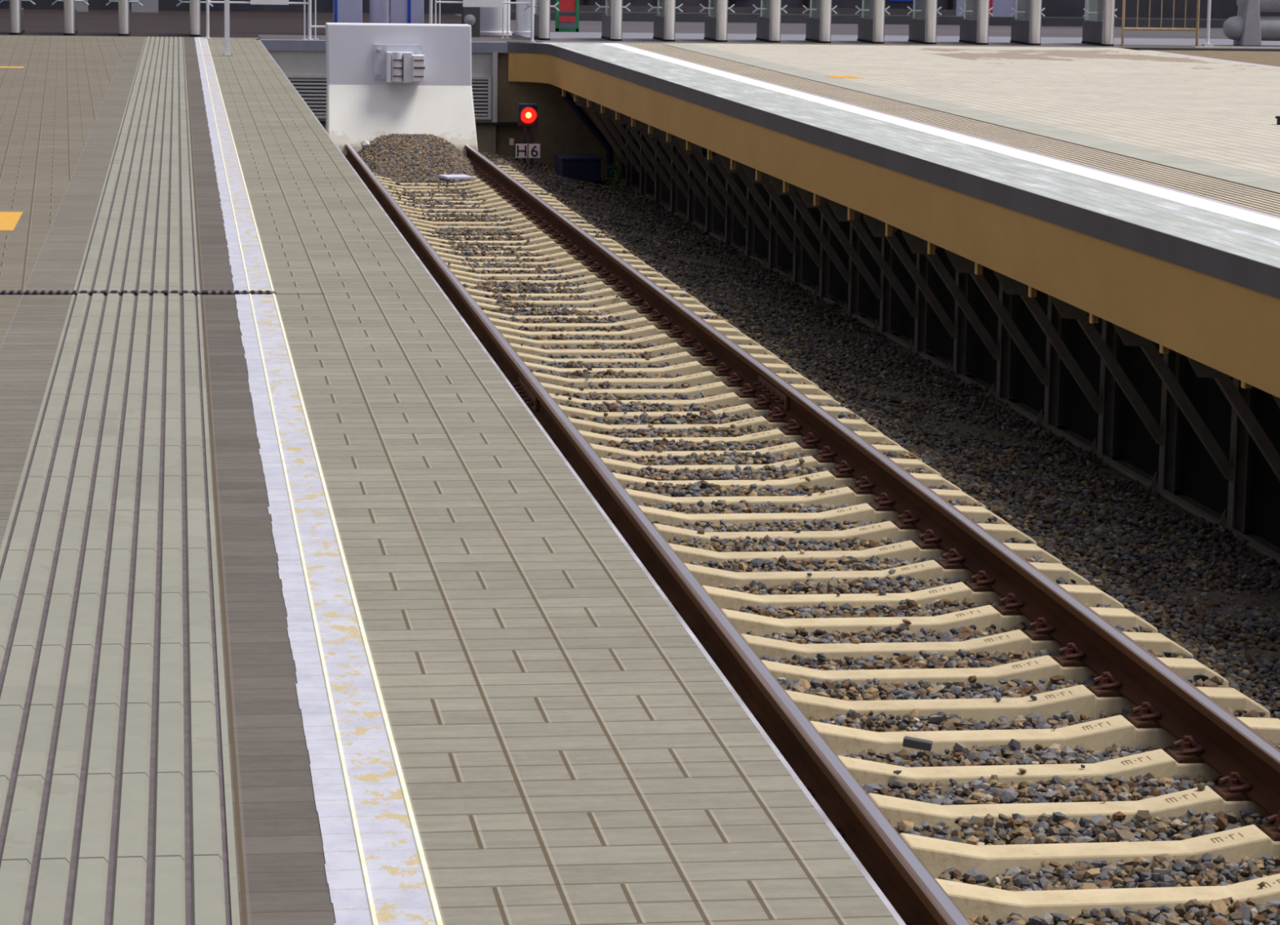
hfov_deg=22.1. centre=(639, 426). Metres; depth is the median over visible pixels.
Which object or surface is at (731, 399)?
sleeper
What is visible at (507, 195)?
sleeper
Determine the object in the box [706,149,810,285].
support
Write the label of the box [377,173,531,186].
sleeper
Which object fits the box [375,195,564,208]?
sleeper
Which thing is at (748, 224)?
support
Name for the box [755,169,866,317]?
support
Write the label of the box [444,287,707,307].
sleeper
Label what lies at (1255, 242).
paving
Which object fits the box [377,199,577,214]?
sleeper
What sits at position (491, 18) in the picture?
round column
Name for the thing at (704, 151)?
hanging lamp
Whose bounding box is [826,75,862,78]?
painted mark
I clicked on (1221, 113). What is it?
paving
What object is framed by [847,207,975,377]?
support
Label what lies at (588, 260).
sleeper
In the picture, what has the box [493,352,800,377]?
sleeper
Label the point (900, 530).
sleeper
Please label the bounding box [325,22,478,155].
buffer stop
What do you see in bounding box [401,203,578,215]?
sleeper
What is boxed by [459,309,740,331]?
sleeper
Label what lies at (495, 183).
sleeper
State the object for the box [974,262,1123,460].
support
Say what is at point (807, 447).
sleeper
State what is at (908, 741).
stone slab
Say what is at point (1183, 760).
sleeper
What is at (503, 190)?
sleeper
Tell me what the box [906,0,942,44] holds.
gate
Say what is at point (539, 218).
sleeper
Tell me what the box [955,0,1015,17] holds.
information panel
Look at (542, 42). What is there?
platform infill
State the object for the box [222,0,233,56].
post
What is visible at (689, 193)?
support
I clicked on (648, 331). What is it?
sleeper
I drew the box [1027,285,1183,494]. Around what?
support
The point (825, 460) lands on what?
sleeper
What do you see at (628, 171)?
support
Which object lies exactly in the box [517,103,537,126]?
lamp
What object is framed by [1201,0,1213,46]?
post
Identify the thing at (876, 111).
border strip
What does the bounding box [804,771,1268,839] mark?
sleeper
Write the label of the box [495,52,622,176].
wall
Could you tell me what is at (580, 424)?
sleeper
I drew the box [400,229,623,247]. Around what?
sleeper
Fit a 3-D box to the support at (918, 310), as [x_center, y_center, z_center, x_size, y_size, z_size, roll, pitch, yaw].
[2.014,-1.410,28.085,1.087,1.640,0.200,0,9,-8]
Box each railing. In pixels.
[204,0,313,39]
[311,0,436,39]
[435,0,535,42]
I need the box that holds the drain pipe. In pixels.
[558,88,614,177]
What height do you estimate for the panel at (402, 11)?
3.750 m
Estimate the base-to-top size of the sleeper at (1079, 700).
0.312 m
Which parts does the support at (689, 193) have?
post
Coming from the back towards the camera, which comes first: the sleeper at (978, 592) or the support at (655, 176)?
the support at (655, 176)
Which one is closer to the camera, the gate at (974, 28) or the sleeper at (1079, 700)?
the sleeper at (1079, 700)
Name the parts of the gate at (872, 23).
glass panel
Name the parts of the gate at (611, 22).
glass panel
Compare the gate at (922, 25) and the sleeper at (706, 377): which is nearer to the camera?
the sleeper at (706, 377)
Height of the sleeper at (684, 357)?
0.312 m
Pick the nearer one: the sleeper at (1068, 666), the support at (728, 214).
the sleeper at (1068, 666)
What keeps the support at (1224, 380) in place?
on the ground
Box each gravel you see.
[379,158,1279,924]
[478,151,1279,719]
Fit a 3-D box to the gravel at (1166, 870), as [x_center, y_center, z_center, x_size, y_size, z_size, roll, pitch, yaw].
[-0.450,-0.829,26.344,2.348,0.204,36.053,0,9,-8]
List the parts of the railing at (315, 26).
post, rail, post, post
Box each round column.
[369,0,389,23]
[480,0,511,35]
[514,0,535,35]
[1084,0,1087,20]
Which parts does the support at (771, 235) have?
foot plate, post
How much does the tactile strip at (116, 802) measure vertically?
0.126 m
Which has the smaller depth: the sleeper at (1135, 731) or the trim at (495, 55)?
the sleeper at (1135, 731)
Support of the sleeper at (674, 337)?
on the ground
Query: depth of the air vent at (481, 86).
47.84 m
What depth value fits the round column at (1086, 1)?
60.73 m
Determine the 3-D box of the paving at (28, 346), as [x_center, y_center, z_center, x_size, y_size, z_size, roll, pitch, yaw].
[-3.856,-1.881,23.298,0.220,0.120,50.250,0,9,-8]
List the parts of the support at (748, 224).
foot plate, post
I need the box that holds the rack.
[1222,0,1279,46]
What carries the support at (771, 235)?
on the ground
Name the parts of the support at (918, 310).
foot plate, post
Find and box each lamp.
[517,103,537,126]
[700,146,715,157]
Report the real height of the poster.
0.950 m
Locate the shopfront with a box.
[510,0,1042,17]
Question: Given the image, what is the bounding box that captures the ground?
[493,155,1279,889]
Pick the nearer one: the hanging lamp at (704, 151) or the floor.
the hanging lamp at (704, 151)
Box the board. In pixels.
[438,174,473,179]
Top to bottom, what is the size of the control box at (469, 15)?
0.900 m
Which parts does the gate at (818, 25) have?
glass panel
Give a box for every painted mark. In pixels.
[0,66,23,67]
[0,211,22,231]
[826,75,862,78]
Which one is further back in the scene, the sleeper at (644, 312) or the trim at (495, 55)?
the trim at (495, 55)
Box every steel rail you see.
[344,144,971,924]
[464,144,1279,815]
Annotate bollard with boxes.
[1275,115,1279,124]
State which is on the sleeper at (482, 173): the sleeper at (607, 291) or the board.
the board
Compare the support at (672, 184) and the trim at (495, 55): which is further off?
the trim at (495, 55)
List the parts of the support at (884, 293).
foot plate, post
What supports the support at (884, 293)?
on the ground
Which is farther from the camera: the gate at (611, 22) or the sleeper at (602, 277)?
the gate at (611, 22)
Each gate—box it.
[0,0,35,35]
[52,0,88,35]
[106,0,142,35]
[176,0,213,36]
[523,0,559,39]
[595,0,630,40]
[647,0,683,41]
[699,0,734,42]
[752,0,787,42]
[802,0,837,43]
[854,0,889,44]
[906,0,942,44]
[958,0,993,44]
[1009,0,1044,45]
[1081,0,1117,46]
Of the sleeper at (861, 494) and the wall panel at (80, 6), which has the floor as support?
the wall panel at (80, 6)
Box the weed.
[602,162,626,190]
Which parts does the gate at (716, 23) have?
glass panel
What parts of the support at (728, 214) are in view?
post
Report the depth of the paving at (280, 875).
7.47 m
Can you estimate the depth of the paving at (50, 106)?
26.36 m
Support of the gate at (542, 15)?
on the floor
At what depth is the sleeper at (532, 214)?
35.00 m
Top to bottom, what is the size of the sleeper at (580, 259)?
0.312 m
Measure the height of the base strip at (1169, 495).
0.088 m
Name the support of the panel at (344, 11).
on the floor
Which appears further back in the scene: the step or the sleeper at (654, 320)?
the step
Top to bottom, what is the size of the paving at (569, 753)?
0.120 m
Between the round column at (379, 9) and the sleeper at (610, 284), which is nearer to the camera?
the sleeper at (610, 284)
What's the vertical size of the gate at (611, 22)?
1.020 m
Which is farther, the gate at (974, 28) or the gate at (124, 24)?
the gate at (974, 28)
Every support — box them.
[562,88,632,187]
[573,93,651,196]
[586,99,667,205]
[600,105,684,214]
[615,111,700,224]
[631,117,719,235]
[648,124,738,245]
[666,132,760,257]
[685,140,784,271]
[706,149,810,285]
[730,159,836,300]
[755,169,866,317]
[782,180,898,335]
[813,193,935,355]
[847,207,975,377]
[884,222,1020,402]
[927,241,1068,429]
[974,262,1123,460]
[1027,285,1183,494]
[1088,313,1254,534]
[1159,344,1279,480]
[1240,381,1279,408]
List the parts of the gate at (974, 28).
glass panel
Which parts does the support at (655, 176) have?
post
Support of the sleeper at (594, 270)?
on the ground
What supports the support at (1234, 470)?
on the ground
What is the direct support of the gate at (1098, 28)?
on the floor
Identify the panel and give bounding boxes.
[75,0,88,12]
[131,0,158,12]
[333,0,362,22]
[390,0,423,23]
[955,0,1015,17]
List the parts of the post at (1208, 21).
plate, post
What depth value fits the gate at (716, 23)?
49.43 m
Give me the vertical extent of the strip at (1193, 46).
0.120 m
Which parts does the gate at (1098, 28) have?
glass panel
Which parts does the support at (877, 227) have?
foot plate, post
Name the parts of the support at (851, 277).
foot plate, post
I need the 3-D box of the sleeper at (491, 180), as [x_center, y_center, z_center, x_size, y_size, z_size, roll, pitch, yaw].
[-2.514,-2.871,39.798,2.770,0.312,0.248,0,9,-8]
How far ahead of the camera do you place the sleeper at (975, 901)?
10.65 m
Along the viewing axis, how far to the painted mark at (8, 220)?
17.91 m
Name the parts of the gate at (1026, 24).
glass panel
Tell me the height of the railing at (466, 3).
1.050 m
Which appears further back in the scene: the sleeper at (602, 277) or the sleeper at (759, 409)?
the sleeper at (602, 277)
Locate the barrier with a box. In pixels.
[1120,0,1199,46]
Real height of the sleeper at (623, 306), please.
0.312 m
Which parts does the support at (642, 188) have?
post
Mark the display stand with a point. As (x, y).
(562, 24)
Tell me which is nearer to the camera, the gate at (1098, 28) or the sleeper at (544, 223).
the sleeper at (544, 223)
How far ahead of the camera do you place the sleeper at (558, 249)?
31.88 m
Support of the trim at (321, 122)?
on the wall at (291, 62)
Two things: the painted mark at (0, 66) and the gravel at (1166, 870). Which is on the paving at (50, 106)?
the painted mark at (0, 66)
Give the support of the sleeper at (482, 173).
on the ground
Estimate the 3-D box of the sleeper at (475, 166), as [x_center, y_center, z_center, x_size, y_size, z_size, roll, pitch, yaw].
[-2.807,-3.194,41.915,2.770,0.312,0.248,0,9,-8]
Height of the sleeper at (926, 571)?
0.312 m
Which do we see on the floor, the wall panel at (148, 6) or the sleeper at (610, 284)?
the wall panel at (148, 6)
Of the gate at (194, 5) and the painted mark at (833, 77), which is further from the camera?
the gate at (194, 5)
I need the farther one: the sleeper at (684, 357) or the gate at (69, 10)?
the gate at (69, 10)
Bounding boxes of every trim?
[319,120,517,124]
[492,53,497,122]
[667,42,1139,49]
[683,42,1084,47]
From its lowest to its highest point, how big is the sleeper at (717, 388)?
0.312 m
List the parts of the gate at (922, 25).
glass panel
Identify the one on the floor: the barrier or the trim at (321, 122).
the barrier
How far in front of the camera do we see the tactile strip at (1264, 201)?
26.40 m
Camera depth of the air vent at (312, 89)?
47.49 m
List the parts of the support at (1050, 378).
foot plate, post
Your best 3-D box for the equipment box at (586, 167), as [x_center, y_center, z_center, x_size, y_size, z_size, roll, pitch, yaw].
[-0.873,-3.613,45.798,0.560,0.325,0.920,0,9,-8]
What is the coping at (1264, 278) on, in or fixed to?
on the deck slab
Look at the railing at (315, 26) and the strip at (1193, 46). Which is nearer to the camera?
the railing at (315, 26)
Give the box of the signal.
[509,103,540,166]
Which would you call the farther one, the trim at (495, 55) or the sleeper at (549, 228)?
the trim at (495, 55)
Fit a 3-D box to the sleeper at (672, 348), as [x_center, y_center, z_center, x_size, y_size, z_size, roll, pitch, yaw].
[-0.341,-0.531,24.449,2.770,0.312,0.248,0,9,-8]
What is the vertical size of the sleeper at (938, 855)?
0.312 m
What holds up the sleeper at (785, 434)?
on the ground
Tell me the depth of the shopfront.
64.33 m
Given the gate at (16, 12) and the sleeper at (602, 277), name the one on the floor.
the gate at (16, 12)
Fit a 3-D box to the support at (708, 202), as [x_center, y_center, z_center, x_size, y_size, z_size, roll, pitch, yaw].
[0.432,-3.094,39.126,1.087,1.640,0.200,0,9,-8]
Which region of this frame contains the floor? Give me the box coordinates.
[0,8,1279,51]
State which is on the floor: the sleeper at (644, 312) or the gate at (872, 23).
the gate at (872, 23)
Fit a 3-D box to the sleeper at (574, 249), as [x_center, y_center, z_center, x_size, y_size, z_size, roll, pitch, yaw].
[-1.326,-1.580,31.327,2.770,0.312,0.248,0,9,-8]
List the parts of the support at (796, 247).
post, foot plate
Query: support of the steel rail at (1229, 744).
on the sleeper at (938, 855)
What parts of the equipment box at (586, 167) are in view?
lid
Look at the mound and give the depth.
42.26 m
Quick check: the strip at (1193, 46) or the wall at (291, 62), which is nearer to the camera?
the wall at (291, 62)
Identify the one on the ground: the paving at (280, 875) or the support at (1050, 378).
the support at (1050, 378)
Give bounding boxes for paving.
[0,35,129,345]
[0,36,145,548]
[183,37,330,924]
[207,39,899,924]
[526,42,1279,268]
[662,43,1279,193]
[689,43,1279,177]
[1136,49,1279,66]
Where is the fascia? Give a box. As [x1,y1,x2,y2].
[508,53,1279,397]
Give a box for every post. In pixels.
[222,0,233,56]
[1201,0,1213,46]
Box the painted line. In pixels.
[602,43,1279,230]
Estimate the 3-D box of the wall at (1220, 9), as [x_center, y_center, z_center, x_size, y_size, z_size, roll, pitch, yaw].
[-0.944,-9.845,63.886,36.000,4.250,0.300,0,9,-8]
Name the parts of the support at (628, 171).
post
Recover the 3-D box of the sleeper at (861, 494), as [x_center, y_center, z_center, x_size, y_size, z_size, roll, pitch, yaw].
[0.546,0.434,18.119,2.770,0.312,0.248,0,9,-8]
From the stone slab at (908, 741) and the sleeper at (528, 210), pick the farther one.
the sleeper at (528, 210)
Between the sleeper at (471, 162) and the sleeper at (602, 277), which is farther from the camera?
the sleeper at (471, 162)
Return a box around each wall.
[0,0,1279,19]
[267,50,496,153]
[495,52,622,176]
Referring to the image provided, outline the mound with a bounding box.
[356,133,482,180]
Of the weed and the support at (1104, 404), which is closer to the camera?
the support at (1104, 404)
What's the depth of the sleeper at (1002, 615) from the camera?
14.92 m
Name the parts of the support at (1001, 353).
foot plate, post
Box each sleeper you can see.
[350,161,515,171]
[352,164,524,176]
[355,167,528,179]
[362,177,545,191]
[364,180,544,191]
[366,184,555,199]
[375,170,528,182]
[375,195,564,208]
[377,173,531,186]
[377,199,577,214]
[383,206,582,222]
[389,187,561,203]
[390,215,601,231]
[392,191,564,204]
[397,225,615,241]
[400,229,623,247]
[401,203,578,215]
[404,234,629,251]
[408,211,592,226]
[408,240,638,257]
[415,220,600,235]
[419,255,662,275]
[428,267,679,288]
[435,244,645,263]
[437,280,699,302]
[440,250,647,266]
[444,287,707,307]
[449,262,667,279]
[459,274,680,293]
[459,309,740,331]
[471,325,764,349]
[475,294,716,315]
[477,333,778,358]
[482,302,715,323]
[484,342,791,368]
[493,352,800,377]
[494,316,746,339]
[498,362,819,389]
[508,372,833,399]
[524,394,865,422]
[541,419,901,450]
[549,383,840,408]
[550,432,922,465]
[561,445,942,480]
[568,406,883,436]
[573,460,961,497]
[583,475,986,512]
[596,492,1008,531]
[605,510,1036,551]
[624,528,1062,571]
[654,569,1124,617]
[670,592,1157,639]
[683,548,1089,593]
[688,617,1193,669]
[710,642,1228,697]
[752,701,1279,764]
[778,734,1220,804]
[785,671,1270,729]
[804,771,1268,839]
[833,810,1279,886]
[935,873,1279,924]
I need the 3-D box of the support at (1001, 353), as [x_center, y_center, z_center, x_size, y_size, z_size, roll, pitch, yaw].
[2.420,-0.990,25.327,1.087,1.640,0.200,0,9,-8]
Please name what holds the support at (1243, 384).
on the ground
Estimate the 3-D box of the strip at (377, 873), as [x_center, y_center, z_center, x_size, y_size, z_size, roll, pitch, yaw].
[-2.959,-1.935,23.391,0.178,0.025,50.200,0,9,-8]
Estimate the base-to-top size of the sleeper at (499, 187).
0.312 m
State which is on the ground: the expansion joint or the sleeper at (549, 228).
the sleeper at (549, 228)
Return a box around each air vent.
[285,75,326,118]
[471,76,491,119]
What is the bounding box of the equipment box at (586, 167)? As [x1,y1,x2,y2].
[554,153,601,182]
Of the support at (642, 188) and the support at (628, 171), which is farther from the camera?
the support at (628, 171)
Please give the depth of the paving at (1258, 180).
28.10 m
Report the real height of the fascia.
0.497 m
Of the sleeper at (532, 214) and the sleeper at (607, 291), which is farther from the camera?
the sleeper at (532, 214)
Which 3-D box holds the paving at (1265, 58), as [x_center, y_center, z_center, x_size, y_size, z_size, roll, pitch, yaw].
[14.308,-2.341,28.372,7.750,0.120,44.300,0,9,-8]
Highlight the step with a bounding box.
[510,10,1226,28]
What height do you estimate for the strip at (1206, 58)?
0.120 m
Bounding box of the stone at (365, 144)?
[360,139,369,148]
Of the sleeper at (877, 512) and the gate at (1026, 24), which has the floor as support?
the gate at (1026, 24)
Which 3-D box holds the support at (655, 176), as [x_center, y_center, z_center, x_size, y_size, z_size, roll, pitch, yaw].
[-0.161,-3.725,43.267,1.087,1.640,0.200,0,9,-8]
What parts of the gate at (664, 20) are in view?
glass panel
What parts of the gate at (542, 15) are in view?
glass panel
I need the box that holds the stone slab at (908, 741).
[902,735,933,751]
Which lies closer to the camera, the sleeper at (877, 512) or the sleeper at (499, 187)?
the sleeper at (877, 512)
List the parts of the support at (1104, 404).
foot plate, post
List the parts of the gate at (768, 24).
glass panel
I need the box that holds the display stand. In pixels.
[555,0,579,31]
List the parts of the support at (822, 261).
foot plate, post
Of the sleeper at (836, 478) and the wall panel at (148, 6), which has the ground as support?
the sleeper at (836, 478)
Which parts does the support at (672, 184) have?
post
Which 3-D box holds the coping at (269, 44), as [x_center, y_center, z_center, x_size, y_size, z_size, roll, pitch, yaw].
[-3.754,-5.530,47.683,3.640,0.150,0.340,0,9,-8]
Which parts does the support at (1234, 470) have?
foot plate, post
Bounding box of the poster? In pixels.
[888,0,913,1]
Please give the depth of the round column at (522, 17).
51.30 m
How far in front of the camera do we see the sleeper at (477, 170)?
41.44 m
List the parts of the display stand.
red panel, grey panel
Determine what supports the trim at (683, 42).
on the floor
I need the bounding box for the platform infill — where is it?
[542,41,662,44]
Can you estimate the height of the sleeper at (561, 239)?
0.312 m
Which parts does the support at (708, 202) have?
post, foot plate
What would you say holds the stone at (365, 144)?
on the mound
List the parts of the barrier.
post, rail, post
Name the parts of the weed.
stem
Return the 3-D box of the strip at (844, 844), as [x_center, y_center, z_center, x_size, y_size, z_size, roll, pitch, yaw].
[-2.079,-1.832,23.148,0.011,0.120,49.450,0,9,-8]
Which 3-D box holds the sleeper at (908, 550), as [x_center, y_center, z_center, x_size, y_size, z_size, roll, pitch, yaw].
[0.767,0.677,16.521,2.770,0.312,0.248,0,9,-8]
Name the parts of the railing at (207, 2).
post, rail, sign panel, post, post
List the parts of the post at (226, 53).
post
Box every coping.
[255,39,507,53]
[508,42,1279,298]
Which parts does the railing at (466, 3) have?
post, sign panel, rail, post, post, post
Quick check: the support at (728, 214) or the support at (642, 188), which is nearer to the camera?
the support at (728, 214)
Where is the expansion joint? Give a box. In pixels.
[0,290,275,295]
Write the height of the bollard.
0.075 m
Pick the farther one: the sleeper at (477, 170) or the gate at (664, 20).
the gate at (664, 20)
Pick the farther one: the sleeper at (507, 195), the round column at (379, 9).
the round column at (379, 9)
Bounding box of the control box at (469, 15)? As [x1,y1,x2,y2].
[461,0,479,36]
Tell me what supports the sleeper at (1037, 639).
on the ground
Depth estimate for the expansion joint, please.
14.41 m
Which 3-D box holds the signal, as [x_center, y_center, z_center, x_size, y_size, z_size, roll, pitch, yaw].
[-1.622,-4.022,46.140,0.432,1.030,0.280,0,9,-8]
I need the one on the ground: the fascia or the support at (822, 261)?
the support at (822, 261)
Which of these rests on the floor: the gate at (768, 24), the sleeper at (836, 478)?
the gate at (768, 24)
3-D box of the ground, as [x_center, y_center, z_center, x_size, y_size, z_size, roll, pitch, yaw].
[3.425,-0.441,25.951,26.000,0.360,54.000,0,9,-8]
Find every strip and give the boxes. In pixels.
[0,36,239,924]
[194,36,443,924]
[259,40,906,924]
[613,176,1279,564]
[617,43,1279,219]
[622,43,1279,217]
[1142,50,1279,68]
[1192,46,1279,48]
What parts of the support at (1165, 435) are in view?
foot plate, post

